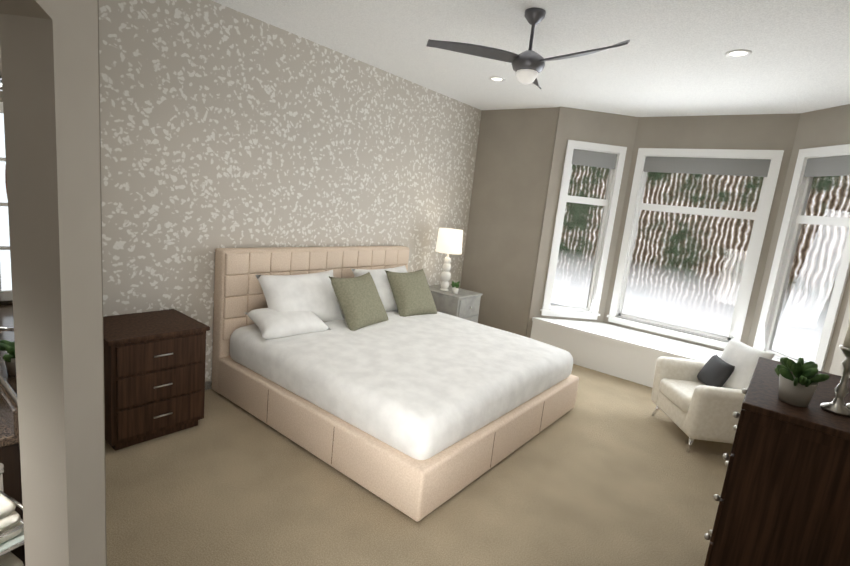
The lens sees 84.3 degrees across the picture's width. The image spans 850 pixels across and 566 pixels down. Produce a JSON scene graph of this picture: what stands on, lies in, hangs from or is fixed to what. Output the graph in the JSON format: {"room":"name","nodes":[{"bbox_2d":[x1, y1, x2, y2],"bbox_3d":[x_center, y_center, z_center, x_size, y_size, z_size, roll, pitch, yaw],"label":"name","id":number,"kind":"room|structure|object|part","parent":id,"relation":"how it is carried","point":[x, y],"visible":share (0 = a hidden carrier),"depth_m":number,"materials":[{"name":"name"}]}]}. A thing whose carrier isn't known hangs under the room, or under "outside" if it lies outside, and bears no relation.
{"room":"bedroom","nodes":[
{"label":"bedroom","id":0,"kind":"room"},
{"bbox_2d":[0,0,105,565],"bbox_3d":[-0.915,0.136,0.190,0.115,3.170,2.200,6,10,-2],"label":"wall","id":1,"kind":"structure","parent":0,"point":[49,68],"depth_m":1.16,"materials":[{"name":"paint"}]},
{"bbox_2d":[0,0,106,565],"bbox_3d":[-2.006,-0.323,2.138,2.730,3.170,0.080,14,13,37],"label":"wall","id":2,"kind":"structure","parent":0,"point":[8,390],"depth_m":1.38,"materials":[{"name":"paint"}]},
{"bbox_2d":[5,166,7,198],"bbox_3d":[-1.275,-0.313,1.475,0.210,0.210,0.035,14,13,37],"label":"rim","id":3,"kind":"object","parent":2,"relation":"attached to","point":[6,181],"visible":0.02,"depth_m":1.51,"materials":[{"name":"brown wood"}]},
{"bbox_2d":[0,78,16,397],"bbox_3d":[-1.897,-0.229,2.001,1.220,1.145,0.007,14,13,37],"label":"vanity mirror","id":4,"kind":"object","parent":2,"relation":"attached to","point":[7,360],"depth_m":1.75,"materials":[{"name":"clear glass"}]},
{"bbox_2d":[0,382,18,433],"bbox_3d":[-2.343,0.321,2.392,2.128,0.100,0.020,14,13,37],"label":"backsplash","id":5,"kind":"structure","parent":2,"relation":"attached to","point":[8,408],"depth_m":1.80,"materials":[{"name":"stone"}]},
{"bbox_2d":[99,0,481,389],"bbox_3d":[-1.043,-0.704,4.884,0.120,3.170,5.450,14,13,37],"label":"wall","id":6,"kind":"structure","parent":0,"point":[222,126],"depth_m":4.01,"materials":[{"name":"beige paper"}]},
{"bbox_2d":[205,380,211,389],"bbox_3d":[-1.200,0.824,5.072,0.014,0.078,5.330,14,13,37],"label":"baseboard","id":7,"kind":"structure","parent":6,"relation":"attached to","point":[207,382],"depth_m":4.16,"materials":[{"name":"white paint"}]},
{"bbox_2d":[105,364,732,565],"bbox_3d":[0.029,1.303,3.615,5.110,0.100,8.130,14,13,37],"label":"floor","id":8,"kind":"structure","parent":0,"point":[607,470],"depth_m":2.92,"materials":[{"name":"carpet"}]},
{"bbox_2d":[103,309,209,450],"bbox_3d":[-2.032,0.670,3.412,0.606,0.780,0.650,14,13,37],"label":"nightstand","id":9,"kind":"object","parent":8,"relation":"on","point":[154,374],"visible":0.85,"depth_m":3.22,"materials":[{"name":"brown wood"}]},
{"bbox_2d":[212,246,578,520],"bbox_3d":[-0.161,0.470,4.257,2.416,1.270,2.412,14,13,37],"label":"bed","id":10,"kind":"object","parent":8,"relation":"on","point":[372,369],"visible":1,"depth_m":3.69,"materials":[{"name":"white fabric"}]},
{"bbox_2d":[255,269,348,337],"bbox_3d":[-1.105,0.161,4.312,0.252,0.560,0.860,-24,-11,38],"label":"pillow","id":11,"kind":"object","parent":10,"relation":"on","point":[288,294],"depth_m":4.18,"materials":[{"name":"white fabric"}]},
{"bbox_3d":[-1.044,0.255,4.946,0.135,1.270,2.380,14,13,37],"label":"headboard","id":12,"kind":"part","parent":10,"relation":"part of","materials":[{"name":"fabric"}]},
{"bbox_2d":[328,271,390,335],"bbox_3d":[-0.614,0.177,4.485,0.212,0.580,0.580,-28,-10,32],"label":"cushion","id":13,"kind":"object","parent":10,"relation":"on","point":[362,307],"depth_m":4.34,"materials":[{"name":"green fabric"}]},
{"bbox_2d":[350,265,419,319],"bbox_3d":[-0.419,0.083,5.168,0.252,0.560,0.860,-24,-11,38],"label":"pillow","id":14,"kind":"object","parent":10,"relation":"on","point":[380,278],"depth_m":5.00,"materials":[{"name":"fabric"}]},
{"bbox_2d":[229,302,573,460],"bbox_3d":[-0.131,0.632,4.248,2.205,0.341,2.320,14,13,37],"label":"duvet","id":15,"kind":"object","parent":10,"relation":"on","point":[424,385],"depth_m":3.51,"materials":[{"name":"white fabric"}]},
{"bbox_2d":[384,268,438,321],"bbox_3d":[-0.137,0.115,5.125,0.580,0.580,0.212,-4,-20,-45],"label":"cushion","id":16,"kind":"object","parent":10,"relation":"on","point":[410,293],"depth_m":5.00,"materials":[{"name":"green fabric"}]},
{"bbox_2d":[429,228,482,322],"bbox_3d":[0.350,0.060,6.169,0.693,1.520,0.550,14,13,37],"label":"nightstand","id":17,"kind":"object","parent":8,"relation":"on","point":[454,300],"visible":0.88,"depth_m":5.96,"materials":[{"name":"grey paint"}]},
{"bbox_2d":[435,228,463,291],"bbox_3d":[0.294,-0.298,6.078,0.340,0.799,0.340,14,13,37],"label":"lamp","id":18,"kind":"object","parent":17,"relation":"on","point":[449,241],"depth_m":5.94,"materials":[{"name":"white fabric"}]},
{"bbox_2d":[451,281,459,294],"bbox_3d":[0.384,0.055,5.980,0.097,0.160,0.112,14,13,37],"label":"plant","id":19,"kind":"object","parent":17,"relation":"on","point":[455,285],"depth_m":5.96,"materials":[{"name":"green plant"}]},
{"bbox_2d":[530,317,722,387],"bbox_3d":[2.817,0.948,5.693,3.024,0.460,0.754,14,13,37],"label":"window seat","id":20,"kind":"object","parent":8,"relation":"on","point":[623,353],"visible":0.53,"depth_m":5.75,"materials":[{"name":"white paint"}]},
{"bbox_2d":[651,336,774,452],"bbox_3d":[2.646,0.971,4.201,0.861,0.901,0.879,6,10,2],"label":"armchair","id":21,"kind":"object","parent":8,"relation":"on","point":[692,400],"visible":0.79,"depth_m":4.09,"materials":[{"name":"beige leather"}]},
{"bbox_3d":[2.619,0.990,4.551,0.770,0.470,0.199,6,10,2],"label":"arm","id":22,"kind":"part","parent":21,"relation":"part of"},
{"bbox_3d":[2.527,1.039,4.219,0.640,0.150,0.500,6,10,2],"label":"seat","id":23,"kind":"part","parent":21,"relation":"part of","materials":[{"name":"beige leather"}]},
{"bbox_2d":[696,353,734,393],"bbox_3d":[2.655,0.824,4.298,0.132,0.300,0.360,31,12,3],"label":"pillow","id":24,"kind":"object","parent":21,"relation":"on","point":[718,371],"depth_m":4.21,"materials":[{"name":"grey fabric"}]},
{"bbox_3d":[2.585,1.104,3.882,0.770,0.470,0.199,6,10,2],"label":"arm","id":25,"kind":"part","parent":21,"relation":"part of"},
{"bbox_2d":[706,336,774,405],"bbox_3d":[2.809,0.771,4.199,0.172,0.500,0.500,23,8,-9],"label":"cushion","id":26,"kind":"object","parent":21,"relation":"on","point":[744,357],"depth_m":4.11,"materials":[{"name":"white fabric"}]},
{"bbox_2d":[704,320,849,565],"bbox_3d":[1.720,0.881,2.207,0.519,1.566,0.960,14,13,37],"label":"chest","id":27,"kind":"object","parent":8,"relation":"on","point":[783,499],"visible":1,"depth_m":1.87,"materials":[{"name":"brown wood"}]},
{"bbox_2d":[774,357,829,407],"bbox_3d":[1.544,0.408,1.933,0.178,0.188,0.170,14,13,37],"label":"plant","id":28,"kind":"object","parent":27,"relation":"on","point":[797,390],"depth_m":1.92,"materials":[{"name":"green plant"}]},
{"bbox_2d":[820,344,849,416],"bbox_3d":[1.687,0.390,1.887,0.104,0.268,0.102,14,13,37],"label":"candlestick","id":29,"kind":"object","parent":27,"relation":"on","point":[836,407],"depth_m":1.88,"materials":[{"name":"silver metal"}]},
{"bbox_2d":[460,107,558,335],"bbox_3d":[1.143,-0.765,6.550,1.230,3.170,0.120,14,13,37],"label":"wall","id":30,"kind":"structure","parent":0,"point":[512,165],"depth_m":6.47,"materials":[{"name":"paint"}]},
{"bbox_2d":[212,0,849,116],"bbox_3d":[0.370,-1.900,3.051,5.110,0.100,8.130,14,13,37],"label":"ceiling","id":31,"kind":"structure","parent":0,"point":[670,58],"depth_m":3.77,"materials":[{"name":"white paint"}]},
{"bbox_2d":[489,76,504,81],"bbox_3d":[0.753,-2.130,4.902,0.170,0.007,0.170,14,13,37],"label":"recessed light","id":32,"kind":"object","parent":31,"relation":"in","point":[497,79],"visible":1,"depth_m":4.90,"materials":[{"name":"white paint"}]},
{"bbox_2d":[426,7,629,88],"bbox_3d":[0.846,-1.586,3.187,1.174,0.461,1.224,14,13,37],"label":"fan","id":33,"kind":"object","parent":31,"relation":"hanging from","point":[528,65],"visible":1,"depth_m":3.12,"materials":[{"name":"black metal"}]},
{"bbox_3d":[0.710,-1.516,3.218,0.230,0.130,0.230,14,13,37],"label":"motor","id":34,"kind":"part","parent":33,"relation":"part of","materials":[{"name":"grey metal"}]},
{"bbox_2d":[725,49,751,57],"bbox_3d":[2.342,-1.715,3.510,0.170,0.007,0.170,14,13,37],"label":"recessed light","id":35,"kind":"object","parent":31,"relation":"in","point":[739,53],"visible":0.98,"depth_m":3.50,"materials":[{"name":"white paint"}]},
{"bbox_2d":[525,106,638,337],"bbox_3d":[2.065,-0.614,6.251,1.110,3.170,0.120,5,10,-7],"label":"wall","id":36,"kind":"structure","parent":0,"point":[575,124],"depth_m":6.03,"materials":[{"name":"paint"}]},
{"bbox_2d":[540,140,626,319],"bbox_3d":[2.074,-0.663,6.217,0.830,2.290,0.170,5,10,-7],"label":"window","id":37,"kind":"structure","parent":36,"relation":"in","point":[609,202],"depth_m":6.19,"materials":[{"name":"white paint"}]},
{"bbox_3d":[2.070,-0.670,6.251,0.530,2.030,0.004,5,10,-8],"label":"bay window glass","id":38,"kind":"part","parent":37,"relation":"part of","materials":[{"name":"clear glass"}]},
{"bbox_2d":[572,149,616,168],"bbox_3d":[2.175,-1.595,6.040,0.600,0.188,0.045,5,10,-7],"label":"window blind","id":39,"kind":"object","parent":37,"relation":"attached to","point":[594,159],"visible":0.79,"depth_m":6.02,"materials":[{"name":"grey fabric"}]},
{"bbox_2d":[603,113,800,350],"bbox_3d":[3.233,-0.411,5.805,1.760,3.170,0.120,14,13,37],"label":"wall","id":40,"kind":"structure","parent":0,"point":[762,132],"depth_m":5.43,"materials":[{"name":"paint"}]},
{"bbox_2d":[607,148,783,348],"bbox_3d":[3.224,-0.463,5.776,1.540,2.290,0.170,14,13,37],"label":"window","id":41,"kind":"structure","parent":40,"relation":"in","point":[759,216],"depth_m":5.71,"materials":[{"name":"white paint"}]},
{"bbox_3d":[3.245,-0.465,5.803,1.240,2.030,0.004,14,13,37],"label":"bay window glass","id":42,"kind":"part","parent":41,"relation":"part of","materials":[{"name":"clear glass"}]},
{"bbox_2d":[643,156,770,176],"bbox_3d":[3.315,-1.396,5.601,1.310,0.188,0.045,14,13,37],"label":"window blind","id":43,"kind":"object","parent":41,"relation":"attached to","point":[732,167],"visible":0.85,"depth_m":5.54,"materials":[{"name":"grey fabric"}]},
{"bbox_2d":[747,104,849,372],"bbox_3d":[3.943,-0.156,4.786,0.120,3.170,1.110,5,10,-7],"label":"wall","id":44,"kind":"structure","parent":0,"point":[824,127],"depth_m":4.82,"materials":[{"name":"paint"}]},
{"bbox_2d":[753,144,849,371],"bbox_3d":[3.926,-0.207,4.749,0.170,2.290,0.860,5,10,-7],"label":"window","id":45,"kind":"structure","parent":44,"relation":"in","point":[794,217],"depth_m":4.94,"materials":[{"name":"white paint"}]},
{"bbox_3d":[3.961,-0.204,4.754,0.004,2.030,0.560,5,10,-7],"label":"bay window glass","id":46,"kind":"part","parent":45,"relation":"part of","materials":[{"name":"clear glass"}]},
{"bbox_2d":[804,155,849,176],"bbox_3d":[4.014,-1.143,4.583,0.045,0.188,0.630,5,10,-7],"label":"window blind","id":47,"kind":"object","parent":45,"relation":"attached to","point":[829,166],"visible":1,"depth_m":4.64,"materials":[{"name":"grey fabric"}]},
{"bbox_2d":[829,296,849,377],"bbox_3d":[1.757,0.193,1.485,0.120,3.170,7.130,14,13,37],"label":"wall","id":48,"kind":"structure","parent":0,"point":[836,367],"depth_m":4.14,"materials":[{"name":"paint"}]},
{"bbox_2d":[842,320,849,350],"bbox_3d":[1.707,0.201,1.854,0.064,0.116,0.064,14,13,37],"label":"candle","id":49,"kind":"object","parent":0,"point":[846,344],"depth_m":1.86,"materials":[{"name":"beige wax"}]},
{"bbox_3d":[-2.187,1.402,1.411,3.979,0.004,1.520,14,13,37],"label":"floor","id":50,"kind":"structure","parent":0,"visible":0},
{"bbox_2d":[0,462,23,565],"bbox_3d":[-1.481,1.054,1.462,0.280,0.806,0.414,11,11,25],"label":"cart","id":51,"kind":"object","parent":50,"relation":"on","point":[11,530],"visible":0.46,"depth_m":1.49,"materials":[{"name":"silver metal"}]},
{"bbox_2d":[0,446,25,565],"bbox_3d":[-2.569,0.807,2.266,2.114,0.785,0.567,14,13,37],"label":"bathroom vanity","id":52,"kind":"object","parent":50,"relation":"on","point":[10,448],"depth_m":1.78,"materials":[{"name":"brown wood"}]},
{"bbox_2d":[0,418,19,449],"bbox_3d":[-2.518,0.406,2.195,2.128,0.035,0.557,14,13,37],"label":"countertop","id":53,"kind":"structure","parent":52,"relation":"on","point":[7,439],"depth_m":1.75,"materials":[{"name":"brown stone"}]},
{"label":"outside","id":54,"kind":"structure","parent":0,"visible":0},
{"bbox_2d":[551,164,849,360],"bbox_3d":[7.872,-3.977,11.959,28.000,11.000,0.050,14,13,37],"label":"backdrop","id":55,"kind":"structure","parent":54,"point":[824,268],"depth_m":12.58,"materials":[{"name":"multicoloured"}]}
]}

